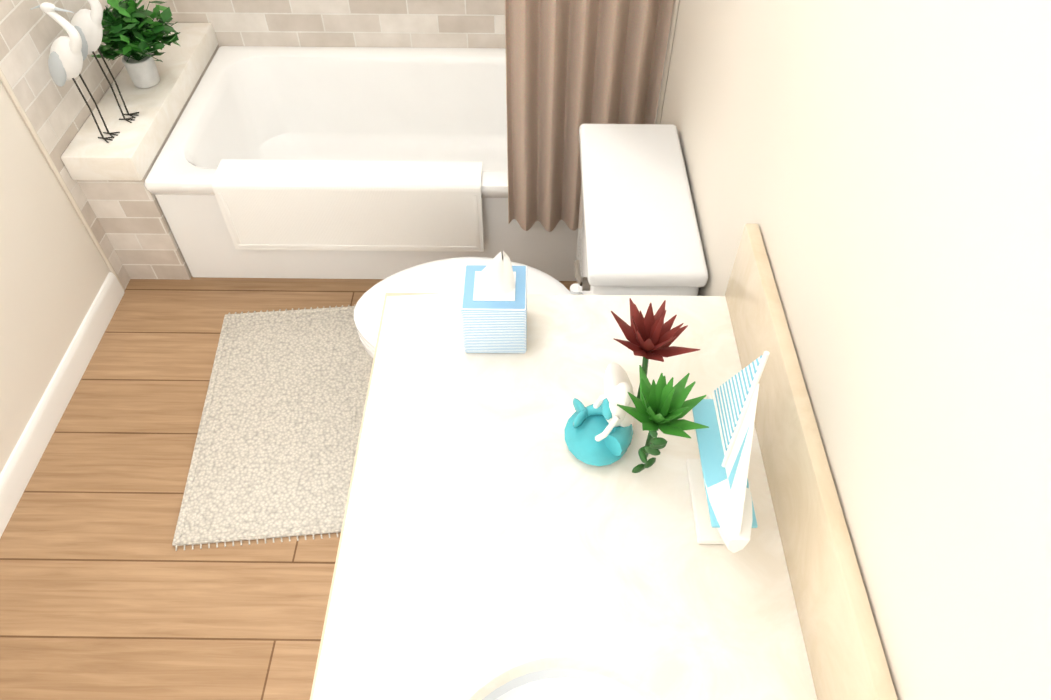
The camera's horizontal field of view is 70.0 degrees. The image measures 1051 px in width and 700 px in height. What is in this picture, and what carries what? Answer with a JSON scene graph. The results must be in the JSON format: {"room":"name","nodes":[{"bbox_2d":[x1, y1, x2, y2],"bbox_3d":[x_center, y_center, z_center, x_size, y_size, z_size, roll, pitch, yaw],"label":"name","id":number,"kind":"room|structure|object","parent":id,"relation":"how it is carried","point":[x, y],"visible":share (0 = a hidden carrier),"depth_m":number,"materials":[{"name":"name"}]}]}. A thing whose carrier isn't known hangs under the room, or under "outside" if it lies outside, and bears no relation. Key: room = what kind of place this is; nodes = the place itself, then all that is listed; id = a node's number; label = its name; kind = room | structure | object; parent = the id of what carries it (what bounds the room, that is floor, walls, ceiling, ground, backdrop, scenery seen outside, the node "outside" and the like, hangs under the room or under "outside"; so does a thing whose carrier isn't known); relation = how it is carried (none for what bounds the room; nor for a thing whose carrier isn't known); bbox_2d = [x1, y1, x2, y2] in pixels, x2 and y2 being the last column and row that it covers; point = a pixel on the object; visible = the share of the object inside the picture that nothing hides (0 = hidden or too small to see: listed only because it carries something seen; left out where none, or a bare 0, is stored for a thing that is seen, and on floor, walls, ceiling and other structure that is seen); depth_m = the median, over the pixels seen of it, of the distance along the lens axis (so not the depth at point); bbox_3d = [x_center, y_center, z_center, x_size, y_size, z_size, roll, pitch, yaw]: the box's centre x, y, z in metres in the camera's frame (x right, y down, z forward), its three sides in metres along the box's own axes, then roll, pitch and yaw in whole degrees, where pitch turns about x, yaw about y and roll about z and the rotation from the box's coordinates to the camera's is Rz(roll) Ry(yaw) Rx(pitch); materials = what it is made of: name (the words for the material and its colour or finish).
{"room":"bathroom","nodes":[
{"label":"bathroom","id":0,"kind":"room"},
{"bbox_2d":[0,0,153,473],"bbox_3d":[-1.398,-0.254,0.924,0.132,2.440,3.886,1,49,0],"label":"wall","id":1,"kind":"structure","parent":0,"point":[59,260],"depth_m":2.06,"materials":[{"name":"beige paint"}]},
{"bbox_2d":[0,272,124,537],"bbox_3d":[-1.346,0.882,1.497,0.013,0.092,2.906,1,49,0],"label":"baseboard","id":2,"kind":"structure","parent":1,"relation":"attached to","point":[19,468],"depth_m":2.10,"materials":[{"name":"white paint"}]},
{"bbox_2d":[61,23,218,279],"bbox_3d":[-1.219,-0.694,2.583,0.204,0.495,0.812,1,49,0],"label":"tiled ledge","id":3,"kind":"structure","parent":0,"point":[110,177],"depth_m":2.32,"materials":[{"name":"stone"}]},
{"bbox_2d":[30,2,119,142],"bbox_3d":[-1.222,-0.757,2.052,0.132,0.390,0.081,1,49,0],"label":"heron","id":4,"kind":"object","parent":3,"relation":"on","point":[65,61],"visible":1,"depth_m":1.98,"materials":[{"name":"white ceramic"}]},
{"bbox_2d":[71,0,138,122],"bbox_3d":[-1.196,-0.842,2.101,0.126,0.428,0.078,1,49,0],"label":"heron","id":5,"kind":"object","parent":3,"relation":"on","point":[86,24],"visible":0.92,"depth_m":2.04,"materials":[{"name":"white ceramic"}]},
{"bbox_2d":[92,0,179,87],"bbox_3d":[-1.169,-0.952,2.284,0.240,0.293,0.357,1,49,0],"label":"potted plant","id":6,"kind":"object","parent":3,"relation":"on","point":[132,33],"visible":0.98,"depth_m":2.24,"materials":[{"name":"plant"}]},
{"bbox_2d":[0,277,576,699],"bbox_3d":[-0.503,0.620,1.851,1.931,0.100,4.026,1,49,0],"label":"floor","id":7,"kind":"structure","parent":0,"point":[108,591],"depth_m":1.87,"materials":[{"name":"brown wood"}]},
{"bbox_2d":[172,304,372,550],"bbox_3d":[-0.687,0.173,2.159,0.480,0.013,0.825,-4,50,-4],"label":"rug","id":8,"kind":"object","parent":7,"relation":"on","point":[274,451],"visible":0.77,"depth_m":2.11,"materials":[{"name":"beige carpet"}]},
{"bbox_2d":[144,46,577,280],"bbox_3d":[-0.385,-0.657,2.610,1.468,0.410,0.814,1,49,0],"label":"bathtub","id":9,"kind":"object","parent":7,"relation":"on","point":[342,103],"visible":0.38,"depth_m":2.70,"materials":[{"name":"ceramic"}]},
{"bbox_2d":[212,159,483,251],"bbox_3d":[-0.522,-0.441,2.309,0.785,0.256,0.118,1,49,0],"label":"towel","id":10,"kind":"object","parent":9,"relation":"on","point":[349,205],"visible":1,"depth_m":2.24,"materials":[{"name":"white fabric"}]},
{"bbox_2d":[354,124,707,358],"bbox_3d":[-0.038,-0.072,1.853,0.762,0.800,0.505,1,49,0],"label":"toilet","id":11,"kind":"object","parent":7,"relation":"on","point":[638,232],"visible":0.31,"depth_m":1.55,"materials":[{"name":"ceramic"}]},
{"bbox_2d":[310,224,897,699],"bbox_3d":[0.044,0.730,0.975,0.581,1.087,1.574,1,49,0],"label":"bathroom vanity","id":12,"kind":"object","parent":7,"relation":"on","point":[498,540],"visible":0.98,"depth_m":0.93,"materials":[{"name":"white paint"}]},
{"bbox_2d":[461,251,526,353],"bbox_3d":[-0.045,-0.086,1.101,0.094,0.174,0.094,1,49,0],"label":"tissue box","id":13,"kind":"object","parent":12,"relation":"on","point":[494,307],"visible":1,"depth_m":1.08,"materials":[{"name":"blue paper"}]},
{"bbox_2d":[564,298,708,472],"bbox_3d":[0.138,0.048,0.973,0.168,0.195,0.220,1,49,0],"label":"planter","id":14,"kind":"object","parent":12,"relation":"on","point":[599,432],"visible":1,"depth_m":0.96,"materials":[{"name":"teal"}]},
{"bbox_2d":[686,351,769,552],"bbox_3d":[0.237,0.098,0.858,0.052,0.305,0.210,1,49,0],"label":"sailboat","id":15,"kind":"object","parent":12,"relation":"on","point":[721,499],"visible":0.94,"depth_m":0.86,"materials":[{"name":"white wood"}]},
{"bbox_2d":[146,0,504,47],"bbox_3d":[-0.478,-1.671,2.143,1.691,2.440,0.168,1,49,0],"label":"wall","id":16,"kind":"structure","parent":0,"point":[403,23],"depth_m":2.65,"materials":[{"name":"tile"}]},
{"bbox_2d":[505,0,673,231],"bbox_3d":[-0.488,-0.937,1.610,1.672,1.693,0.081,1,49,0],"label":"shower curtain","id":17,"kind":"object","parent":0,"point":[572,66],"visible":0.69,"depth_m":1.89,"materials":[{"name":"brown fabric"}]},
{"bbox_2d":[655,0,1050,699],"bbox_3d":[0.401,-0.236,0.915,0.132,2.440,3.886,1,49,0],"label":"wall","id":18,"kind":"structure","parent":0,"point":[877,172],"depth_m":0.66,"materials":[{"name":"beige paint"}]}
]}

